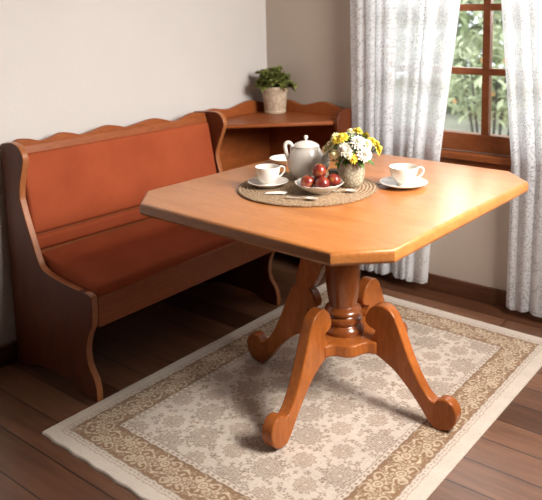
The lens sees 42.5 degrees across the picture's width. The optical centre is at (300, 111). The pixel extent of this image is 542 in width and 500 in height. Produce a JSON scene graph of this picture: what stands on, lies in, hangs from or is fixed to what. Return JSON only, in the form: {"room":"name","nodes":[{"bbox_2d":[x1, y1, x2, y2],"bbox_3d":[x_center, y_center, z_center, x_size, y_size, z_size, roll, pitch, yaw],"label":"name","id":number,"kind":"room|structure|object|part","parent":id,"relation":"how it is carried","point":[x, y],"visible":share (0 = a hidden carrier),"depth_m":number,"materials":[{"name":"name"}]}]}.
{"room":"dining room","nodes":[
{"label":"dining room","id":0,"kind":"room"},
{"bbox_2d":[0,0,266,346],"bbox_3d":[-1.623,-0.241,2.061,0.100,2.650,4.800,5,10,37],"label":"wall","id":1,"kind":"structure","parent":0,"point":[72,66],"depth_m":3.04,"materials":[{"name":"paint"}]},
{"bbox_2d":[0,340,17,367],"bbox_3d":[-1.557,1.036,2.207,0.016,0.078,4.600,5,10,37],"label":"baseboard","id":2,"kind":"structure","parent":1,"relation":"attached to","point":[8,352],"depth_m":2.73,"materials":[{"name":"brown wood"}]},
{"bbox_2d":[0,251,541,499],"bbox_3d":[-0.472,1.203,1.397,2.940,0.060,4.800,5,10,37],"label":"floor","id":3,"kind":"structure","parent":0,"point":[505,463],"depth_m":2.51,"materials":[{"name":"brown wood"}]},
{"bbox_2d":[1,111,279,401],"bbox_3d":[-0.613,0.506,2.945,0.509,0.890,1.028,5,10,37],"label":"bench","id":4,"kind":"object","parent":3,"relation":"on","point":[84,257],"visible":0.77,"depth_m":2.73,"materials":[{"name":"brown wood"}]},
{"bbox_3d":[-0.916,0.569,2.551,0.509,0.886,0.026,5,10,37],"label":"panel","id":5,"kind":"part","parent":4,"relation":"part of","materials":[{"name":"brown wood"}]},
{"bbox_3d":[-0.702,0.447,3.005,0.028,0.057,0.971,6,10,39],"label":"rail","id":6,"kind":"part","parent":4,"relation":"part of","materials":[{"name":"brown wood"}]},
{"bbox_3d":[-0.779,0.080,3.007,0.024,0.060,0.977,6,10,39],"label":"crest rail","id":7,"kind":"part","parent":4,"relation":"part of","materials":[{"name":"brown wood"}]},
{"bbox_2d":[25,122,215,233],"bbox_3d":[-0.732,0.261,2.999,0.078,0.304,0.972,6,10,39],"label":"backrest cushion","id":8,"kind":"object","parent":4,"relation":"on","point":[72,185],"depth_m":2.90,"materials":[{"name":"orange fabric"}]},
{"bbox_2d":[42,218,235,295],"bbox_3d":[-0.565,0.532,2.912,0.381,0.080,0.970,5,10,37],"label":"seat cushion","id":9,"kind":"object","parent":4,"relation":"on","point":[110,261],"depth_m":2.70,"materials":[{"name":"orange fabric"}]},
{"bbox_3d":[-0.417,0.641,2.814,0.018,0.116,0.976,5,10,37],"label":"seat rail","id":10,"kind":"part","parent":4,"relation":"part of","materials":[{"name":"brown wood"}]},
{"bbox_3d":[-0.310,0.447,3.339,0.509,0.886,0.026,5,10,37],"label":"panel","id":11,"kind":"part","parent":4,"relation":"part of","materials":[{"name":"brown wood"}]},
{"bbox_2d":[42,283,541,499],"bbox_3d":[0.102,0.996,2.543,1.175,0.011,1.634,5,10,37],"label":"rug","id":12,"kind":"object","parent":3,"relation":"on","point":[191,428],"visible":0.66,"depth_m":2.31,"materials":[{"name":"fabric"}]},
{"bbox_2d":[139,149,527,448],"bbox_3d":[0.137,0.626,2.435,1.026,0.750,1.136,5,10,37],"label":"dining table","id":13,"kind":"object","parent":12,"relation":"on","point":[389,225],"visible":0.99,"depth_m":2.24,"materials":[{"name":"brown wood"}]},
{"bbox_2d":[270,154,287,165],"bbox_3d":[-0.056,0.194,2.737,0.132,0.026,0.132,5,10,37],"label":"dish","id":14,"kind":"object","parent":13,"relation":"on","point":[280,159],"visible":0.47,"depth_m":2.76,"materials":[{"name":"ceramic"}]},
{"bbox_3d":[-0.066,0.796,2.623,0.338,0.367,0.043,5,10,37],"label":"leg","id":15,"kind":"part","parent":13,"relation":"part of","materials":[{"name":"brown wood"}]},
{"bbox_3d":[-0.007,0.849,2.241,0.042,0.367,0.338,5,10,35],"label":"leg","id":16,"kind":"part","parent":13,"relation":"part of","materials":[{"name":"brown wood"}]},
{"bbox_2d":[237,171,377,206],"bbox_3d":[0.023,0.257,2.358,0.473,0.007,0.473,5,10,37],"label":"placemat","id":17,"kind":"object","parent":13,"relation":"on","point":[368,187],"visible":0.46,"depth_m":2.24,"materials":[{"name":"wicker"}]},
{"bbox_2d":[247,177,287,187],"bbox_3d":[-0.111,0.244,2.370,0.140,0.018,0.140,5,10,37],"label":"saucer","id":18,"kind":"object","parent":17,"relation":"on","point":[254,181],"visible":0.7,"depth_m":2.37,"materials":[{"name":"ceramic"}]},
{"bbox_2d":[255,164,284,184],"bbox_3d":[-0.109,0.216,2.372,0.086,0.062,0.099,2,9,21],"label":"teacup","id":19,"kind":"object","parent":18,"relation":"on","point":[267,174],"visible":1,"depth_m":2.34,"materials":[{"name":"ceramic"}]},
{"bbox_3d":[-0.068,0.207,2.392,0.036,0.043,0.006,-6,9,-31],"label":"handle","id":20,"kind":"part","parent":19,"relation":"part of","materials":[{"name":"ceramic"}]},
{"bbox_2d":[264,191,287,193],"bbox_3d":[-0.079,0.265,2.263,0.073,0.005,0.031,1,8,11],"label":"paper packet","id":21,"kind":"object","parent":17,"relation":"on","point":[274,192],"visible":1,"depth_m":2.26,"materials":[{"name":"white paper"}]},
{"bbox_2d":[287,196,318,199],"bbox_3d":[0.007,0.272,2.186,0.106,0.008,0.025,2,9,21],"label":"teaspoon","id":22,"kind":"object","parent":17,"relation":"on","point":[309,198],"visible":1,"depth_m":2.18,"materials":[{"name":"metal"}]},
{"bbox_2d":[306,197,318,199],"bbox_3d":[0.036,0.273,2.174,0.041,0.006,0.027,5,10,37],"label":"spoon bowl","id":23,"kind":"object","parent":22,"relation":"on","point":[310,198],"depth_m":2.18,"materials":[{"name":"metal"}]},
{"bbox_2d":[283,135,329,179],"bbox_3d":[0.018,0.161,2.444,0.140,0.156,0.140,-5,9,-29],"label":"teapot","id":24,"kind":"object","parent":17,"relation":"on","point":[303,155],"visible":0.8,"depth_m":2.41,"materials":[{"name":"ceramic"}]},
{"bbox_3d":[-0.042,0.148,2.442,0.037,0.092,0.014,-1,8,0],"label":"handle","id":25,"kind":"part","parent":24,"relation":"part of","materials":[{"name":"ceramic"}]},
{"bbox_3d":[0.019,0.113,2.443,0.095,0.020,0.095,5,10,37],"label":"lid","id":26,"kind":"part","parent":24,"relation":"part of","materials":[{"name":"ceramic"}]},
{"bbox_3d":[0.076,0.168,2.421,0.054,0.104,0.050,5,10,37],"label":"spout","id":27,"kind":"part","parent":24,"relation":"part of","materials":[{"name":"ceramic"}]},
{"bbox_2d":[295,176,343,194],"bbox_3d":[0.061,0.246,2.271,0.163,0.036,0.163,5,10,37],"label":"fruit bowl","id":28,"kind":"object","parent":17,"relation":"on","point":[314,190],"visible":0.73,"depth_m":2.22,"materials":[{"name":"beige ceramic"}]},
{"bbox_2d":[300,175,314,187],"bbox_3d":[0.023,0.231,2.268,0.047,0.046,0.046,5,10,37],"label":"plum","id":29,"kind":"object","parent":28,"relation":"in","point":[307,180],"visible":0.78,"depth_m":2.25,"materials":[{"name":"red plant"}]},
{"bbox_2d":[315,176,329,187],"bbox_3d":[0.070,0.234,2.249,0.049,0.048,0.048,5,10,37],"label":"plum","id":30,"kind":"object","parent":28,"relation":"in","point":[321,182],"visible":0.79,"depth_m":2.23,"materials":[{"name":"red plant"}]},
{"bbox_2d":[312,164,325,177],"bbox_3d":[0.061,0.194,2.267,0.048,0.048,0.047,5,10,37],"label":"plum","id":31,"kind":"object","parent":30,"relation":"on","point":[318,170],"visible":0.94,"depth_m":2.25,"materials":[{"name":"red plant"}]},
{"bbox_2d":[327,173,340,186],"bbox_3d":[0.108,0.225,2.272,0.047,0.047,0.047,5,10,37],"label":"plum","id":32,"kind":"object","parent":28,"relation":"in","point":[334,179],"visible":0.8,"depth_m":2.25,"materials":[{"name":"red plant"}]},
{"bbox_2d":[328,168,337,174],"bbox_3d":[0.119,0.223,2.413,0.044,0.041,0.044,5,10,37],"label":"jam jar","id":33,"kind":"object","parent":17,"relation":"on","point":[333,170],"visible":0.43,"depth_m":2.40,"materials":[{"name":"glass"}]},
{"bbox_2d":[334,189,357,191],"bbox_3d":[0.147,0.258,2.264,0.081,0.008,0.025,1,8,11],"label":"teaspoon","id":34,"kind":"object","parent":17,"relation":"on","point":[348,190],"visible":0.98,"depth_m":2.27,"materials":[{"name":"metal"}]},
{"bbox_2d":[345,189,357,191],"bbox_3d":[0.165,0.259,2.260,0.039,0.006,0.029,5,10,37],"label":"spoon bowl","id":35,"kind":"object","parent":34,"relation":"on","point":[349,190],"depth_m":2.27,"materials":[{"name":"metal"}]},
{"bbox_2d":[322,127,381,187],"bbox_3d":[0.174,0.152,2.332,0.180,0.201,0.188,5,10,37],"label":"flower vase","id":36,"kind":"object","parent":17,"relation":"on","point":[351,169],"visible":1,"depth_m":2.30,"materials":[{"name":"white plant"}]},
{"bbox_3d":[0.175,0.140,2.300,0.164,0.137,0.074,-3,8,-12],"label":"stem","id":37,"kind":"part","parent":36,"relation":"part of","materials":[{"name":"white plant"}]},
{"bbox_3d":[0.315,0.783,2.674,0.043,0.367,0.338,5,10,37],"label":"leg","id":38,"kind":"part","parent":13,"relation":"part of","materials":[{"name":"brown wood"}]},
{"bbox_2d":[379,176,427,189],"bbox_3d":[0.350,0.245,2.361,0.164,0.018,0.164,5,10,37],"label":"saucer","id":39,"kind":"object","parent":13,"relation":"on","point":[389,181],"visible":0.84,"depth_m":2.37,"materials":[{"name":"ceramic"}]},
{"bbox_2d":[389,163,423,185],"bbox_3d":[0.353,0.217,2.361,0.099,0.064,0.110,5,10,37],"label":"teacup","id":40,"kind":"object","parent":39,"relation":"on","point":[403,174],"visible":1,"depth_m":2.33,"materials":[{"name":"ceramic"}]},
{"bbox_3d":[0.405,0.209,2.370,0.037,0.044,0.006,-3,8,-14],"label":"handle","id":41,"kind":"part","parent":40,"relation":"part of","materials":[{"name":"ceramic"}]},
{"bbox_3d":[0.368,0.835,2.297,0.338,0.367,0.043,5,10,37],"label":"leg","id":42,"kind":"part","parent":13,"relation":"part of","materials":[{"name":"brown wood"}]},
{"bbox_2d":[265,0,541,296],"bbox_3d":[0.948,-0.427,3.079,2.740,2.650,0.160,5,10,37],"label":"wall","id":43,"kind":"structure","parent":0,"point":[310,39],"depth_m":3.58,"materials":[{"name":"paint"}]},
{"bbox_2d":[205,99,355,171],"bbox_3d":[-0.101,0.373,3.544,0.592,0.808,0.564,5,10,37],"label":"corner shelf unit","id":44,"kind":"object","parent":43,"relation":"attached to","point":[252,135],"visible":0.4,"depth_m":3.66,"materials":[{"name":"brown wood"}]},
{"bbox_3d":[-0.338,0.002,3.659,0.022,0.098,0.548,5,10,37],"label":"crest rail","id":45,"kind":"part","parent":44,"relation":"part of","materials":[{"name":"brown wood"}]},
{"bbox_3d":[-0.312,0.342,3.673,0.020,0.120,0.498,5,10,37],"label":"rail","id":46,"kind":"part","parent":44,"relation":"part of","materials":[{"name":"brown wood"}]},
{"bbox_2d":[253,65,297,113],"bbox_3d":[-0.145,-0.116,3.695,0.257,0.255,0.230,5,10,37],"label":"potted plant","id":47,"kind":"object","parent":44,"relation":"on","point":[271,81],"visible":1,"depth_m":3.66,"materials":[{"name":"green plant"}]},
{"bbox_3d":[-0.136,-0.064,3.718,0.146,0.144,0.146,5,10,37],"label":"pot","id":48,"kind":"part","parent":47,"relation":"part of","materials":[{"name":"ceramic"}]},
{"bbox_3d":[0.049,-0.010,3.696,0.548,0.098,0.022,5,10,37],"label":"crest rail","id":49,"kind":"part","parent":44,"relation":"part of","materials":[{"name":"brown wood"}]},
{"bbox_3d":[0.217,0.382,3.492,0.022,0.794,0.228,5,10,37],"label":"panel","id":50,"kind":"part","parent":44,"relation":"part of","materials":[{"name":"brown wood"}]},
{"bbox_2d":[360,264,540,314],"bbox_3d":[0.921,0.857,3.185,2.724,0.078,0.016,5,10,37],"label":"baseboard","id":51,"kind":"structure","parent":43,"relation":"attached to","point":[489,295],"depth_m":3.30,"materials":[{"name":"brown wood"}]},
{"bbox_2d":[379,0,535,180],"bbox_3d":[0.825,-0.427,3.091,1.250,1.450,0.120,5,10,37],"label":"window","id":52,"kind":"structure","parent":43,"relation":"in","point":[483,142],"depth_m":3.15,"materials":[{"name":"brown wood"}]},
{"bbox_3d":[0.819,0.244,3.164,1.250,0.100,0.065,5,10,37],"label":"sill","id":53,"kind":"part","parent":52,"relation":"part of","materials":[{"name":"brown wood"}]},
{"bbox_3d":[0.800,-1.224,2.904,1.640,0.040,0.100,5,10,37],"label":"curtain rod","id":54,"kind":"object","parent":43,"relation":"attached to","visible":0},
{"bbox_2d":[350,0,460,283],"bbox_3d":[0.506,-0.198,3.247,0.695,2.074,0.055,5,10,37],"label":"lace curtain","id":55,"kind":"object","parent":54,"relation":"hanging from","point":[364,11],"visible":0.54,"depth_m":3.29,"materials":[{"name":"white fabric"}]},
{"bbox_2d":[501,0,541,317],"bbox_3d":[1.090,-0.137,2.808,0.685,2.090,0.050,5,10,37],"label":"lace curtain","id":56,"kind":"object","parent":54,"relation":"hanging from","point":[512,16],"visible":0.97,"depth_m":2.95,"materials":[{"name":"white fabric"}]},
{"label":"outside","id":57,"kind":"structure","parent":0,"visible":0},
{"bbox_2d":[396,73,534,135],"bbox_3d":[5.317,0.366,8.738,15.000,0.050,13.840,5,10,37],"label":"ground","id":58,"kind":"structure","parent":57,"point":[451,121],"depth_m":10.11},
{"bbox_2d":[397,0,541,119],"bbox_3d":[4.219,-1.329,9.863,7.904,4.263,2.054,5,10,37],"label":"hedge","id":59,"kind":"object","parent":58,"relation":"on","point":[464,19],"visible":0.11,"depth_m":10.72,"materials":[{"name":"green plant"}]},
{"bbox_2d":[437,25,534,135],"bbox_3d":[1.592,0.041,5.853,1.087,1.530,0.849,5,10,37],"label":"bush","id":60,"kind":"object","parent":58,"relation":"on","point":[500,107],"visible":0.52,"depth_m":5.78,"materials":[{"name":"green plant"}]},
{"bbox_3d":[1.618,0.251,5.880,0.480,1.105,0.337,5,10,37],"label":"stem","id":61,"kind":"part","parent":60,"relation":"part of","materials":[{"name":"green plant"}]},
{"bbox_2d":[462,0,530,137],"bbox_3d":[2.114,-0.586,6.631,1.180,2.538,1.126,0,8,4],"label":"tree","id":62,"kind":"object","parent":58,"relation":"on","point":[497,15],"visible":0.19,"depth_m":6.60,"materials":[{"name":"green plant"}]}
]}

